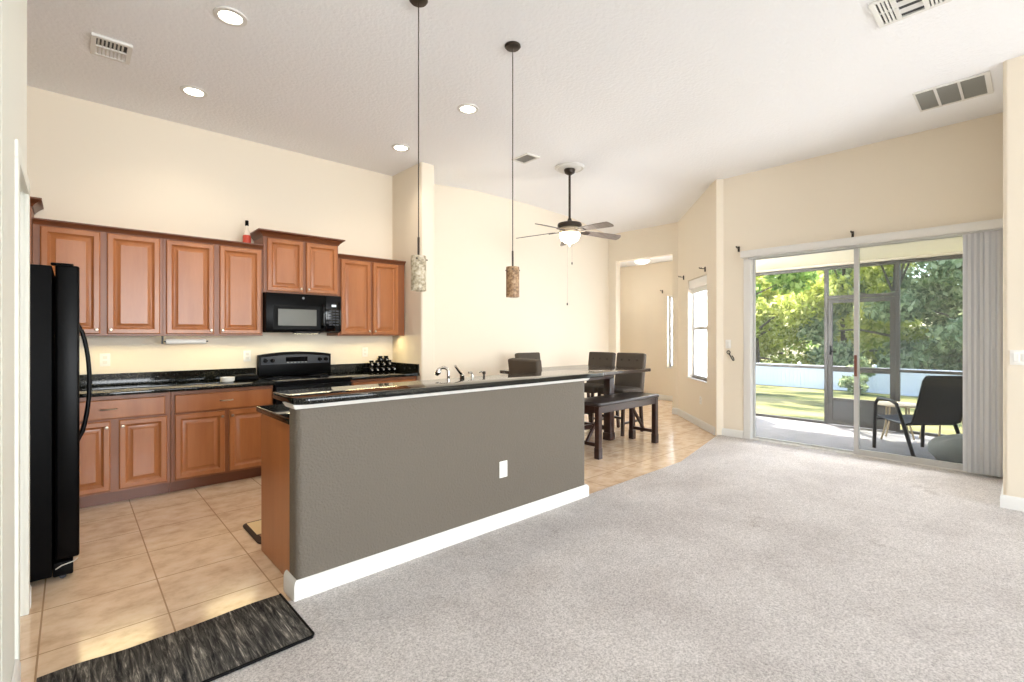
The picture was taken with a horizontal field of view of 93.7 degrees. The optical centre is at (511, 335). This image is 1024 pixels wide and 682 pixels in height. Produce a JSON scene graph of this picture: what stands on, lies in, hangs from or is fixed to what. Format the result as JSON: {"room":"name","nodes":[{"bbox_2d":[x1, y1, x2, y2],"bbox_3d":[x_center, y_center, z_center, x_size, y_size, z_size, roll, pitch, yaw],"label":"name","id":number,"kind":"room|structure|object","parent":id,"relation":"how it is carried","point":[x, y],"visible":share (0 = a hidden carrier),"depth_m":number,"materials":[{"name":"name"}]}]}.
{"room":"open-plan kitchen","nodes":[
{"label":"open-plan kitchen","id":0,"kind":"room"},
{"bbox_2d":[0,0,26,681],"bbox_3d":[-3.392,-0.450,0.619,3.840,3.620,1.380,0,0,-43],"label":"wall","id":1,"kind":"structure","parent":0,"point":[13,13],"depth_m":1.72,"materials":[{"name":"white paint"}]},
{"bbox_2d":[11,659,20,681],"bbox_3d":[-3.080,1.302,0.365,3.756,0.108,0.616,0,0,-43],"label":"baseboard","id":2,"kind":"structure","parent":1,"relation":"attached to","point":[16,676],"depth_m":1.80,"materials":[{"name":"white"}]},
{"bbox_2d":[15,139,29,659],"bbox_3d":[-2.162,0.300,2.118,0.020,2.120,0.725,0,0,-43],"label":"trim","id":3,"kind":"structure","parent":1,"relation":"attached to","point":[21,175],"depth_m":1.88,"materials":[{"name":"white paint"}]},
{"bbox_2d":[27,86,608,397],"bbox_3d":[-1.284,-0.450,6.538,8.750,3.620,0.150,0,0,-43],"label":"wall","id":4,"kind":"structure","parent":0,"point":[88,162],"depth_m":5.45,"materials":[{"name":"beige paint"}]},
{"bbox_2d":[30,196,43,263],"bbox_3d":[-4.005,-0.533,3.679,0.585,1.072,0.393,0,0,-43],"label":"upper cabinet","id":5,"kind":"object","parent":4,"relation":"attached to","point":[36,204],"visible":0.15,"depth_m":3.74,"materials":[{"name":"brown wood"}]},
{"bbox_2d":[32,217,162,335],"bbox_3d":[-3.532,-0.457,4.128,0.829,0.919,0.371,0,0,-43],"label":"upper cabinet","id":6,"kind":"object","parent":4,"relation":"attached to","point":[121,269],"visible":0.9,"depth_m":4.05,"materials":[{"name":"brown wood"}]},
{"bbox_2d":[100,353,109,365],"bbox_3d":[-3.635,0.218,4.286,0.072,0.115,0.008,0,0,-43],"label":"outlet","id":7,"kind":"object","parent":4,"relation":"attached to","point":[105,357],"visible":1,"depth_m":4.29,"materials":[{"name":"white plastic"}]},
{"bbox_2d":[80,368,255,386],"bbox_3d":[-3.538,0.395,4.366,2.202,0.106,0.021,0,0,-43],"label":"backsplash","id":8,"kind":"structure","parent":4,"relation":"attached to","point":[211,374],"depth_m":4.54,"materials":[{"name":"black stone"}]},
{"bbox_2d":[163,233,263,335],"bbox_3d":[-2.923,-0.457,4.687,0.824,0.919,0.371,0,0,-43],"label":"upper cabinet","id":9,"kind":"object","parent":4,"relation":"attached to","point":[212,287],"visible":0.94,"depth_m":4.54,"materials":[{"name":"brown wood"}]},
{"bbox_2d":[161,336,207,343],"bbox_3d":[-3.048,0.042,4.478,0.365,0.075,0.050,0,0,-43],"label":"paper towel holder","id":10,"kind":"object","parent":9,"relation":"attached to","point":[168,341],"visible":0.98,"depth_m":4.45,"materials":[{"name":"white plastic"}]},
{"bbox_2d":[243,220,250,242],"bbox_3d":[-2.696,-1.030,4.882,0.076,0.276,0.076,0,0,-43],"label":"bottle","id":11,"kind":"object","parent":9,"relation":"on","point":[246,236],"visible":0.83,"depth_m":4.86,"materials":[{"name":"red glass"}]},
{"bbox_2d":[243,350,250,361],"bbox_3d":[-2.792,0.216,5.060,0.072,0.115,0.008,0,0,-43],"label":"outlet","id":12,"kind":"object","parent":4,"relation":"attached to","point":[246,354],"visible":1,"depth_m":5.06,"materials":[{"name":"white plastic"}]},
{"bbox_2d":[250,228,344,295],"bbox_3d":[-2.326,-0.754,5.220,0.888,0.629,0.393,0,0,-43],"label":"upper cabinet","id":13,"kind":"object","parent":4,"relation":"attached to","point":[293,263],"visible":0.98,"depth_m":5.08,"materials":[{"name":"brown wood"}]},
{"bbox_2d":[263,292,340,333],"bbox_3d":[-2.291,-0.227,5.184,0.775,0.418,0.464,0,0,-43],"label":"microwave","id":14,"kind":"object","parent":13,"relation":"attached to","point":[282,312],"visible":0.98,"depth_m":5.03,"materials":[{"name":"black metal"}]},
{"bbox_2d":[362,347,367,356],"bbox_3d":[-1.821,0.205,5.951,0.072,0.115,0.008,0,0,-43],"label":"outlet","id":15,"kind":"object","parent":4,"relation":"attached to","point":[364,349],"visible":1,"depth_m":5.95,"materials":[{"name":"white plastic"}]},
{"bbox_2d":[327,253,405,335],"bbox_3d":[-1.738,-0.457,5.775,0.841,0.919,0.371,0,0,-43],"label":"upper cabinet","id":16,"kind":"object","parent":4,"relation":"attached to","point":[370,289],"visible":0.97,"depth_m":5.66,"materials":[{"name":"brown wood"}]},
{"bbox_2d":[331,362,418,372],"bbox_3d":[-1.636,0.395,5.685,0.837,0.106,0.649,0,0,-43],"label":"backsplash","id":17,"kind":"structure","parent":4,"relation":"attached to","point":[357,367],"depth_m":5.82,"materials":[{"name":"black stone"}]},
{"bbox_2d":[392,162,433,380],"bbox_3d":[-1.266,-0.450,6.045,0.190,3.620,0.780,0,0,-43],"label":"wall","id":18,"kind":"structure","parent":0,"point":[416,346],"depth_m":5.81,"materials":[{"name":"beige paint"}]},
{"bbox_2d":[289,381,583,579],"bbox_3d":[-0.286,0.864,3.294,2.337,0.992,0.140,0,0,-43],"label":"wall","id":19,"kind":"structure","parent":0,"point":[367,479],"depth_m":2.93,"materials":[{"name":"grey paint"}]},
{"bbox_2d":[283,378,588,409],"bbox_3d":[-0.277,0.364,3.284,2.389,0.025,0.166,0,0,-43],"label":"trim","id":20,"kind":"structure","parent":19,"relation":"on","point":[286,404],"depth_m":2.90,"materials":[{"name":"white"}]},
{"bbox_2d":[284,484,588,601],"bbox_3d":[-0.284,1.304,3.291,2.372,0.108,0.168,0,0,-43],"label":"baseboard","id":21,"kind":"structure","parent":19,"relation":"attached to","point":[296,590],"depth_m":2.90,"materials":[{"name":"white"}]},
{"bbox_2d":[273,370,603,404],"bbox_3d":[-0.276,0.334,3.427,2.572,0.034,0.438,0,0,-43],"label":"countertop","id":22,"kind":"structure","parent":19,"relation":"on","point":[368,391],"depth_m":2.98,"materials":[{"name":"black stone"}]},
{"bbox_2d":[499,460,506,477],"bbox_3d":[-0.060,0.947,3.400,0.072,0.115,0.008,0,0,-43],"label":"outlet","id":23,"kind":"object","parent":19,"relation":"attached to","point":[503,464],"visible":1,"depth_m":3.39,"materials":[{"name":"white plastic"}]},
{"bbox_2d":[20,400,937,681],"bbox_3d":[1.952,1.420,1.792,13.300,0.120,15.000,0,0,-43],"label":"floor","id":24,"kind":"structure","parent":0,"point":[147,568],"depth_m":2.98,"materials":[{"name":"tile"}]},
{"bbox_2d":[30,262,91,581],"bbox_3d":[-3.014,0.478,2.796,0.850,1.764,0.905,0,0,-43],"label":"refrigerator","id":25,"kind":"object","parent":24,"relation":"on","point":[56,433],"visible":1,"depth_m":2.65,"materials":[{"name":"black metal"}]},
{"bbox_2d":[80,392,170,507],"bbox_3d":[-3.417,0.920,4.038,0.827,0.879,0.660,0,0,-43],"label":"base cabinet","id":26,"kind":"object","parent":24,"relation":"on","point":[125,444],"visible":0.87,"depth_m":3.90,"materials":[{"name":"brown wood"}]},
{"bbox_2d":[80,368,274,397],"bbox_3d":[-3.320,0.411,4.129,2.202,0.138,0.664,0,0,-43],"label":"countertop","id":27,"kind":"structure","parent":26,"relation":"on","point":[114,384],"depth_m":4.39,"materials":[{"name":"black stone"}]},
{"bbox_2d":[220,377,234,382],"bbox_3d":[-2.720,0.422,4.589,0.124,0.050,0.124,0,0,-43],"label":"bowl","id":28,"kind":"object","parent":27,"relation":"on","point":[222,379],"visible":1,"depth_m":4.55,"materials":[{"name":"white ceramic"}]},
{"bbox_2d":[231,374,258,380],"bbox_3d":[-2.691,0.416,4.819,0.236,0.062,0.140,0,0,-43],"label":"box","id":29,"kind":"object","parent":27,"relation":"on","point":[241,377],"visible":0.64,"depth_m":4.78,"materials":[{"name":"black"}]},
{"bbox_2d":[170,385,272,491],"bbox_3d":[-2.811,0.920,4.594,0.814,0.879,0.660,0,0,-43],"label":"base cabinet","id":30,"kind":"object","parent":24,"relation":"on","point":[216,433],"visible":0.94,"depth_m":4.34,"materials":[{"name":"brown wood"}]},
{"bbox_2d":[243,519,260,543],"bbox_3d":[-1.470,1.352,3.557,0.855,0.014,0.450,0,0,-43],"label":"kitchen mat","id":31,"kind":"object","parent":24,"relation":"on","point":[253,528],"visible":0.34,"depth_m":3.33,"materials":[{"name":"brown"}]},
{"bbox_2d":[261,413,288,574],"bbox_3d":[-0.538,0.920,3.585,2.285,0.879,0.622,0,0,-43],"label":"base cabinet","id":32,"kind":"object","parent":24,"relation":"on","point":[274,433],"visible":0.04,"depth_m":2.83,"materials":[{"name":"brown wood"}]},
{"bbox_2d":[256,404,288,424],"bbox_3d":[-0.551,0.464,3.586,2.322,0.032,0.641,0,0,-43],"label":"countertop","id":33,"kind":"structure","parent":32,"relation":"on","point":[280,412],"depth_m":2.87,"materials":[{"name":"black stone"}]},
{"bbox_2d":[435,366,449,378],"bbox_3d":[-0.519,0.340,3.624,0.137,0.216,0.056,0,0,6],"label":"faucet","id":34,"kind":"object","parent":33,"relation":"on","point":[438,371],"visible":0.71,"depth_m":3.61,"materials":[{"name":"silver metal"}]},
{"bbox_2d":[454,365,464,377],"bbox_3d":[-0.405,0.336,3.687,0.102,0.222,0.047,0,0,-43],"label":"lever","id":35,"kind":"object","parent":33,"relation":"on","point":[459,371],"visible":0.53,"depth_m":3.68,"materials":[{"name":"silver metal"}]},
{"bbox_2d":[257,351,351,404],"bbox_3d":[-2.192,0.759,5.099,0.772,1.162,0.708,0,0,-43],"label":"stove","id":36,"kind":"object","parent":24,"relation":"on","point":[295,370],"visible":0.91,"depth_m":5.14,"materials":[{"name":"black metal"}]},
{"bbox_2d":[259,373,351,382],"bbox_3d":[-2.201,0.446,5.109,0.772,0.018,0.615,0,0,-43],"label":"cooktop","id":37,"kind":"object","parent":36,"relation":"in","point":[274,377],"depth_m":5.03,"materials":[{"name":"black glass"}]},
{"bbox_2d":[351,376,416,384],"bbox_3d":[-1.631,0.920,5.678,0.824,0.879,0.660,0,0,-43],"label":"base cabinet","id":38,"kind":"object","parent":24,"relation":"on","point":[409,378],"visible":0.02,"depth_m":5.45,"materials":[{"name":"brown wood"}]},
{"bbox_2d":[331,362,419,379],"bbox_3d":[-1.631,0.411,5.680,0.837,0.138,0.664,0,0,-43],"label":"countertop","id":39,"kind":"structure","parent":38,"relation":"on","point":[355,370],"depth_m":5.72,"materials":[{"name":"black stone"}]},
{"bbox_2d":[368,366,373,372],"bbox_3d":[-1.703,0.407,5.804,0.068,0.081,0.069,0,0,-43],"label":"spice jar","id":40,"kind":"object","parent":39,"relation":"on","point":[370,369],"visible":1,"depth_m":5.78,"materials":[{"name":"black glass"}]},
{"bbox_2d":[374,365,379,371],"bbox_3d":[-1.648,0.407,5.855,0.068,0.081,0.069,0,0,-43],"label":"spice jar","id":41,"kind":"object","parent":39,"relation":"on","point":[376,369],"visible":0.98,"depth_m":5.83,"materials":[{"name":"black glass"}]},
{"bbox_2d":[363,362,395,372],"bbox_3d":[-1.664,0.393,5.976,0.410,0.110,0.125,0,0,-43],"label":"spice rack","id":42,"kind":"object","parent":39,"relation":"on","point":[365,369],"visible":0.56,"depth_m":5.88,"materials":[{"name":"black"}]},
{"bbox_2d":[380,365,384,371],"bbox_3d":[-1.593,0.407,5.905,0.068,0.081,0.069,0,0,-43],"label":"spice jar","id":43,"kind":"object","parent":39,"relation":"on","point":[382,367],"visible":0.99,"depth_m":5.88,"materials":[{"name":"black glass"}]},
{"bbox_2d":[385,365,390,371],"bbox_3d":[-1.538,0.407,5.956,0.068,0.081,0.069,0,0,-43],"label":"spice jar","id":44,"kind":"object","parent":39,"relation":"on","point":[387,368],"visible":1,"depth_m":5.93,"materials":[{"name":"black glass"}]},
{"bbox_2d":[508,358,541,373],"bbox_3d":[0.313,0.807,5.412,0.579,1.109,0.460,0,0,-43],"label":"counter chair","id":45,"kind":"object","parent":24,"relation":"on","point":[516,365],"visible":0.27,"depth_m":5.20,"materials":[{"name":"brown fabric"}]},
{"bbox_2d":[515,352,539,358],"bbox_3d":[0.395,0.807,6.919,0.460,1.109,0.579,0,0,-43],"label":"counter chair","id":46,"kind":"object","parent":24,"relation":"on","point":[533,355],"visible":0.14,"depth_m":7.05,"materials":[{"name":"brown fabric"}]},
{"bbox_2d":[500,365,650,440],"bbox_3d":[0.842,0.897,6.189,1.710,0.924,1.120,0,0,-43],"label":"dining table","id":47,"kind":"object","parent":24,"relation":"on","point":[608,427],"visible":0.38,"depth_m":6.22,"materials":[{"name":"brown wood"}]},
{"bbox_2d":[584,352,615,429],"bbox_3d":[1.203,0.807,7.192,0.579,1.109,0.460,0,0,-43],"label":"counter chair","id":48,"kind":"object","parent":24,"relation":"on","point":[595,358],"visible":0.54,"depth_m":7.22,"materials":[{"name":"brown fabric"}]},
{"bbox_2d":[211,435,1023,681],"bbox_3d":[2.476,1.354,-0.849,10.500,0.012,10.400,0,0,-43],"label":"carpet","id":49,"kind":"object","parent":24,"relation":"on","point":[736,559],"visible":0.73,"depth_m":2.53,"materials":[{"name":"grey carpet"}]},
{"bbox_2d":[36,593,314,681],"bbox_3d":[-1.364,1.340,2.008,0.907,0.014,0.487,0,0,-43],"label":"rug","id":50,"kind":"object","parent":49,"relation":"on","point":[214,648],"visible":1,"depth_m":2.04,"materials":[{"name":"black fabric"}]},
{"bbox_2d":[584,392,658,459],"bbox_3d":[1.271,1.051,5.809,1.250,0.618,0.420,0,0,-43],"label":"bench","id":51,"kind":"object","parent":24,"relation":"on","point":[598,405],"visible":0.75,"depth_m":5.65,"materials":[{"name":"brown wood"}]},
{"bbox_2d":[597,353,645,435],"bbox_3d":[1.554,0.807,6.809,0.579,1.109,0.460,0,0,-43],"label":"counter chair","id":52,"kind":"object","parent":24,"relation":"on","point":[630,382],"visible":0.5,"depth_m":6.81,"materials":[{"name":"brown fabric"}]},
{"bbox_2d":[756,254,962,436],"bbox_3d":[6.210,0.152,6.108,0.060,2.454,7.200,0,0,-43],"label":"screen enclosure","id":53,"kind":"object","parent":24,"relation":"on","point":[897,263],"visible":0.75,"depth_m":7.09,"materials":[{"name":"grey metal"}]},
{"bbox_2d":[828,296,894,430],"bbox_3d":[5.195,0.406,7.164,0.081,1.932,0.826,0,0,-43],"label":"screen door","id":54,"kind":"structure","parent":53,"relation":"attached to","point":[840,410],"depth_m":7.17,"materials":[{"name":"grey metal"}]},
{"bbox_2d":[877,401,915,439],"bbox_3d":[5.069,1.131,6.309,0.470,0.479,0.470,0,0,-43],"label":"patio table","id":55,"kind":"object","parent":24,"relation":"on","point":[887,404],"visible":0.66,"depth_m":6.30,"materials":[{"name":"beige"}]},
{"bbox_2d":[872,375,962,456],"bbox_3d":[4.787,0.910,5.582,0.654,0.955,0.734,0,0,-3],"label":"patio chair","id":56,"kind":"object","parent":24,"relation":"on","point":[940,398],"visible":0.89,"depth_m":5.38,"materials":[{"name":"black"}]},
{"bbox_2d":[919,419,962,437],"bbox_3d":[5.628,1.042,6.143,0.526,0.668,0.484,0,0,17],"label":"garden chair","id":57,"kind":"object","parent":24,"relation":"on","point":[939,430],"visible":0.03,"depth_m":6.02,"materials":[{"name":"beige"}]},
{"bbox_2d":[927,434,962,463],"bbox_3d":[4.809,1.215,5.039,0.520,0.350,0.680,0,0,-43],"label":"floor cushion","id":58,"kind":"object","parent":24,"relation":"on","point":[949,448],"visible":0.4,"depth_m":5.02,"materials":[{"name":"grey fabric"}]},
{"bbox_2d":[27,0,1023,233],"bbox_3d":[2.044,-2.053,0.620,11.850,0.195,13.550,0,0,-43],"label":"ceiling","id":59,"kind":"structure","parent":0,"point":[658,102],"depth_m":3.94,"materials":[{"name":"white paint"}]},
{"bbox_2d":[90,32,132,64],"bbox_3d":[-2.893,-2.068,3.466,0.225,0.022,0.300,0,0,-43],"label":"ceiling vent","id":60,"kind":"object","parent":59,"relation":"in","point":[97,40],"visible":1,"depth_m":3.43,"materials":[{"name":"white metal"}]},
{"bbox_2d":[180,85,207,97],"bbox_3d":[-2.685,-2.058,4.051,0.200,0.012,0.200,0,0,-43],"label":"recessed light","id":61,"kind":"object","parent":59,"relation":"in","point":[192,91],"visible":1,"depth_m":4.04,"materials":[{"name":"white"}]},
{"bbox_2d":[213,6,246,26],"bbox_3d":[-1.863,-2.107,3.176,0.200,0.012,0.200,0,0,-43],"label":"recessed light","id":62,"kind":"object","parent":59,"relation":"in","point":[229,14],"visible":1,"depth_m":3.17,"materials":[{"name":"white"}]},
{"bbox_2d":[392,144,409,151],"bbox_3d":[-1.219,-2.058,5.261,0.200,0.012,0.200,0,0,-43],"label":"recessed light","id":63,"kind":"object","parent":59,"relation":"in","point":[398,147],"visible":1,"depth_m":5.25,"materials":[{"name":"white"}]},
{"bbox_2d":[409,0,427,291],"bbox_3d":[-0.598,-1.219,3.069,0.120,1.868,0.120,0,0,-43],"label":"pendant light","id":64,"kind":"object","parent":59,"relation":"hanging from","point":[418,262],"visible":1,"depth_m":3.04,"materials":[{"name":"beige glass"}]},
{"bbox_2d":[457,103,478,113],"bbox_3d":[-0.410,-2.109,4.469,0.200,0.012,0.200,0,0,-43],"label":"recessed light","id":65,"kind":"object","parent":59,"relation":"in","point":[468,108],"visible":1,"depth_m":4.45,"materials":[{"name":"white"}]},
{"bbox_2d":[505,41,520,297],"bbox_3d":[0.005,-1.219,3.561,0.120,1.868,0.120,0,0,-43],"label":"pendant light","id":66,"kind":"object","parent":59,"relation":"hanging from","point":[512,272],"visible":1,"depth_m":3.53,"materials":[{"name":"beige glass"}]},
{"bbox_2d":[511,153,539,163],"bbox_3d":[0.161,-2.126,5.754,0.220,0.022,0.280,0,0,-43],"label":"ceiling vent","id":67,"kind":"object","parent":59,"relation":"in","point":[525,158],"visible":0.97,"depth_m":5.75,"materials":[{"name":"white metal"}]},
{"bbox_2d":[516,162,620,304],"bbox_3d":[0.741,-1.268,6.092,1.368,1.769,1.360,0,0,-43],"label":"ceiling fan","id":68,"kind":"object","parent":59,"relation":"hanging from","point":[569,233],"visible":1,"depth_m":6.06,"materials":[{"name":"brown"}]},
{"bbox_2d":[868,0,951,27],"bbox_3d":[2.558,-2.145,3.088,0.345,0.022,0.370,0,0,-43],"label":"ceiling vent","id":69,"kind":"object","parent":59,"relation":"in","point":[885,12],"visible":1,"depth_m":3.15,"materials":[{"name":"white metal"}]},
{"bbox_2d":[912,71,992,111],"bbox_3d":[3.879,-2.136,4.225,0.450,0.033,0.490,0,0,-43],"label":"ceiling vent","id":70,"kind":"object","parent":59,"relation":"in","point":[978,85],"visible":1,"depth_m":4.21,"materials":[{"name":"white metal"}]},
{"bbox_2d":[609,222,677,407],"bbox_3d":[2.390,-0.450,8.886,0.140,3.620,1.540,0,0,-43],"label":"wall","id":71,"kind":"structure","parent":0,"point":[661,240],"depth_m":8.80,"materials":[{"name":"beige paint"}]},
{"bbox_2d":[620,261,672,395],"bbox_3d":[2.944,-0.140,10.508,0.150,3.000,3.500,0,0,-43],"label":"wall","id":72,"kind":"structure","parent":0,"point":[644,309],"depth_m":10.35,"materials":[{"name":"beige paint"}]},
{"bbox_2d":[658,394,672,400],"bbox_3d":[2.893,1.306,10.441,0.016,0.108,3.130,0,0,-43],"label":"baseboard","id":73,"kind":"structure","parent":72,"relation":"attached to","point":[661,397],"depth_m":10.07,"materials":[{"name":"white"}]},
{"bbox_2d":[666,296,672,367],"bbox_3d":[3.561,-0.074,9.805,0.152,1.512,0.830,0,0,-43],"label":"window","id":74,"kind":"structure","parent":72,"relation":"in","point":[670,297],"depth_m":10.09,"materials":[{"name":"white glass"}]},
{"bbox_2d":[620,255,672,267],"bbox_3d":[2.442,-1.593,10.013,1.460,0.095,3.350,0,0,-43],"label":"ceiling","id":75,"kind":"structure","parent":0,"point":[664,258],"depth_m":10.02,"materials":[{"name":"white paint"}]},
{"bbox_2d":[634,258,649,263],"bbox_3d":[2.647,-1.498,9.760,0.330,0.097,0.330,0,0,-43],"label":"flush light","id":76,"kind":"object","parent":75,"relation":"attached to","point":[642,261],"visible":0.87,"depth_m":9.66,"materials":[{"name":"white glass"}]},
{"bbox_2d":[635,260,649,263],"bbox_3d":[2.647,-1.486,9.760,0.300,0.072,0.300,0,0,-43],"label":"diffuser","id":77,"kind":"object","parent":76,"relation":"attached to","point":[636,261],"depth_m":9.67,"materials":[{"name":"white"}]},
{"bbox_2d":[678,179,722,435],"bbox_3d":[2.895,-0.450,7.396,0.160,3.620,1.802,0,0,3],"label":"wall","id":78,"kind":"structure","parent":0,"point":[700,230],"depth_m":6.96,"materials":[{"name":"beige paint"}]},
{"bbox_2d":[686,291,706,382],"bbox_3d":[2.864,-0.099,7.292,0.152,1.562,0.890,0,0,3],"label":"window","id":79,"kind":"structure","parent":78,"relation":"in","point":[699,299],"depth_m":7.43,"materials":[{"name":"white glass"}]},
{"bbox_2d":[689,275,706,293],"bbox_3d":[2.849,-0.767,7.292,0.060,0.215,0.830,0,0,3],"label":"roller shade","id":80,"kind":"object","parent":78,"relation":"attached to","point":[697,285],"visible":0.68,"depth_m":7.28,"materials":[{"name":"beige fabric"}]},
{"bbox_2d":[672,408,742,437],"bbox_3d":[2.817,1.306,7.309,0.261,0.108,2.069,0,0,-5],"label":"baseboard","id":81,"kind":"structure","parent":78,"relation":"attached to","point":[709,428],"depth_m":6.88,"materials":[{"name":"white"}]},
{"bbox_2d":[756,237,962,272],"bbox_3d":[5.481,-1.160,5.519,2.260,0.160,7.320,0,0,-43],"label":"ceiling","id":82,"kind":"structure","parent":0,"point":[948,246],"depth_m":6.66,"materials":[{"name":"beige paint"}]},
{"bbox_2d":[723,112,1002,430],"bbox_3d":[3.843,-0.450,5.529,0.140,3.620,2.950,0,0,-43],"label":"wall","id":83,"kind":"structure","parent":0,"point":[952,174],"depth_m":5.40,"materials":[{"name":"beige paint"}]},
{"bbox_2d":[725,340,730,347],"bbox_3d":[2.901,0.115,6.444,0.010,0.115,0.072,0,0,-43],"label":"light switch","id":84,"kind":"object","parent":83,"relation":"attached to","point":[727,342],"visible":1,"depth_m":6.44,"materials":[{"name":"white plastic"}]},
{"bbox_2d":[740,218,1002,476],"bbox_3d":[3.812,0.117,5.373,0.113,2.417,2.410,0,0,-43],"label":"vertical blinds","id":85,"kind":"object","parent":83,"relation":"attached to","point":[982,240],"visible":0.87,"depth_m":4.62,"materials":[{"name":"white"}]},
{"bbox_2d":[743,235,1002,477],"bbox_3d":[3.890,0.147,5.454,0.132,2.435,2.395,0,0,-43],"label":"door","id":86,"kind":"structure","parent":83,"relation":"in","point":[749,265],"depth_m":6.06,"materials":[{"name":"white metal"}]},
{"bbox_2d":[1003,55,1023,497],"bbox_3d":[6.891,-0.450,1.351,1.220,3.620,7.670,0,0,-43],"label":"wall","id":87,"kind":"structure","parent":0,"point":[1013,69],"depth_m":3.72,"materials":[{"name":"beige paint"}]},
{"bbox_2d":[1000,485,1023,511],"bbox_3d":[6.806,1.302,1.284,1.036,0.108,7.686,0,0,-43],"label":"baseboard","id":88,"kind":"structure","parent":87,"relation":"attached to","point":[1008,502],"depth_m":3.72,"materials":[{"name":"white"}]},
{"bbox_2d":[1010,350,1023,364],"bbox_3d":[3.909,0.170,3.690,0.010,0.115,0.115,0,0,-43],"label":"light switch","id":89,"kind":"object","parent":87,"relation":"attached to","point":[1016,356],"visible":1,"depth_m":3.70,"materials":[{"name":"white plastic"}]},
{"label":"outside","id":90,"kind":"structure","parent":0,"visible":0},
{"bbox_2d":[756,355,962,434],"bbox_3d":[16.300,1.865,31.930,50.000,0.830,75.000,0,0,-43],"label":"lawn","id":91,"kind":"structure","parent":90,"point":[798,402],"depth_m":13.04,"materials":[{"name":"green plant"}]},
{"bbox_2d":[756,271,819,299],"bbox_3d":[7.186,-0.794,16.273,4.609,5.716,4.088,0,0,2],"label":"shade tree","id":92,"kind":"object","parent":91,"relation":"on","point":[788,282],"visible":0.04,"depth_m":14.79,"materials":[{"name":"green plant"}]},
{"bbox_2d":[756,275,842,364],"bbox_3d":[13.308,-0.553,26.412,6.864,6.159,6.720,0,0,5],"label":"tree","id":93,"kind":"object","parent":91,"relation":"on","point":[763,349],"visible":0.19,"depth_m":25.51,"materials":[{"name":"green plant"}]},
{"bbox_2d":[761,269,860,359],"bbox_3d":[17.772,-3.821,31.444,10.802,12.467,10.935,0,0,-32],"label":"tree","id":94,"kind":"object","parent":91,"relation":"on","point":[807,346],"visible":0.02,"depth_m":32.17,"materials":[{"name":"green plant"}]},
{"bbox_2d":[764,263,933,367],"bbox_3d":[17.049,-1.878,24.358,8.066,8.583,7.211,0,0,-43],"label":"tree","id":95,"kind":"object","parent":91,"relation":"on","point":[798,309],"visible":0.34,"depth_m":22.91,"materials":[{"name":"green plant"}]},
{"bbox_2d":[837,357,875,394],"bbox_3d":[12.960,1.546,17.863,1.084,1.597,1.430,0,0,4],"label":"shrub","id":96,"kind":"object","parent":91,"relation":"on","point":[847,382],"visible":0.66,"depth_m":17.98,"materials":[{"name":"green plant"}]},
{"bbox_2d":[756,362,962,396],"bbox_3d":[13.202,1.710,19.482,0.180,1.200,39.030,0,0,-43],"label":"fence","id":97,"kind":"object","parent":91,"relation":"on","point":[910,383],"visible":0.12,"depth_m":19.88,"materials":[{"name":"white plastic"}]},
{"bbox_2d":[817,262,928,367],"bbox_3d":[22.645,-2.227,28.828,7.848,9.280,8.189,0,0,-43],"label":"tree","id":98,"kind":"object","parent":91,"relation":"on","point":[911,268],"visible":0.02,"depth_m":29.26,"materials":[{"name":"green plant"}]},
{"bbox_2d":[796,258,962,370],"bbox_3d":[16.866,-1.800,21.238,6.873,8.427,5.932,0,0,16],"label":"tree","id":99,"kind":"object","parent":91,"relation":"on","point":[844,355],"visible":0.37,"depth_m":20.53,"materials":[{"name":"green plant"}]},
{"bbox_2d":[879,258,962,368],"bbox_3d":[19.396,-0.663,20.313,6.892,6.156,6.439,0,0,3],"label":"tree","id":100,"kind":"object","parent":91,"relation":"on","point":[946,333],"visible":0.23,"depth_m":19.64,"materials":[{"name":"green plant"}]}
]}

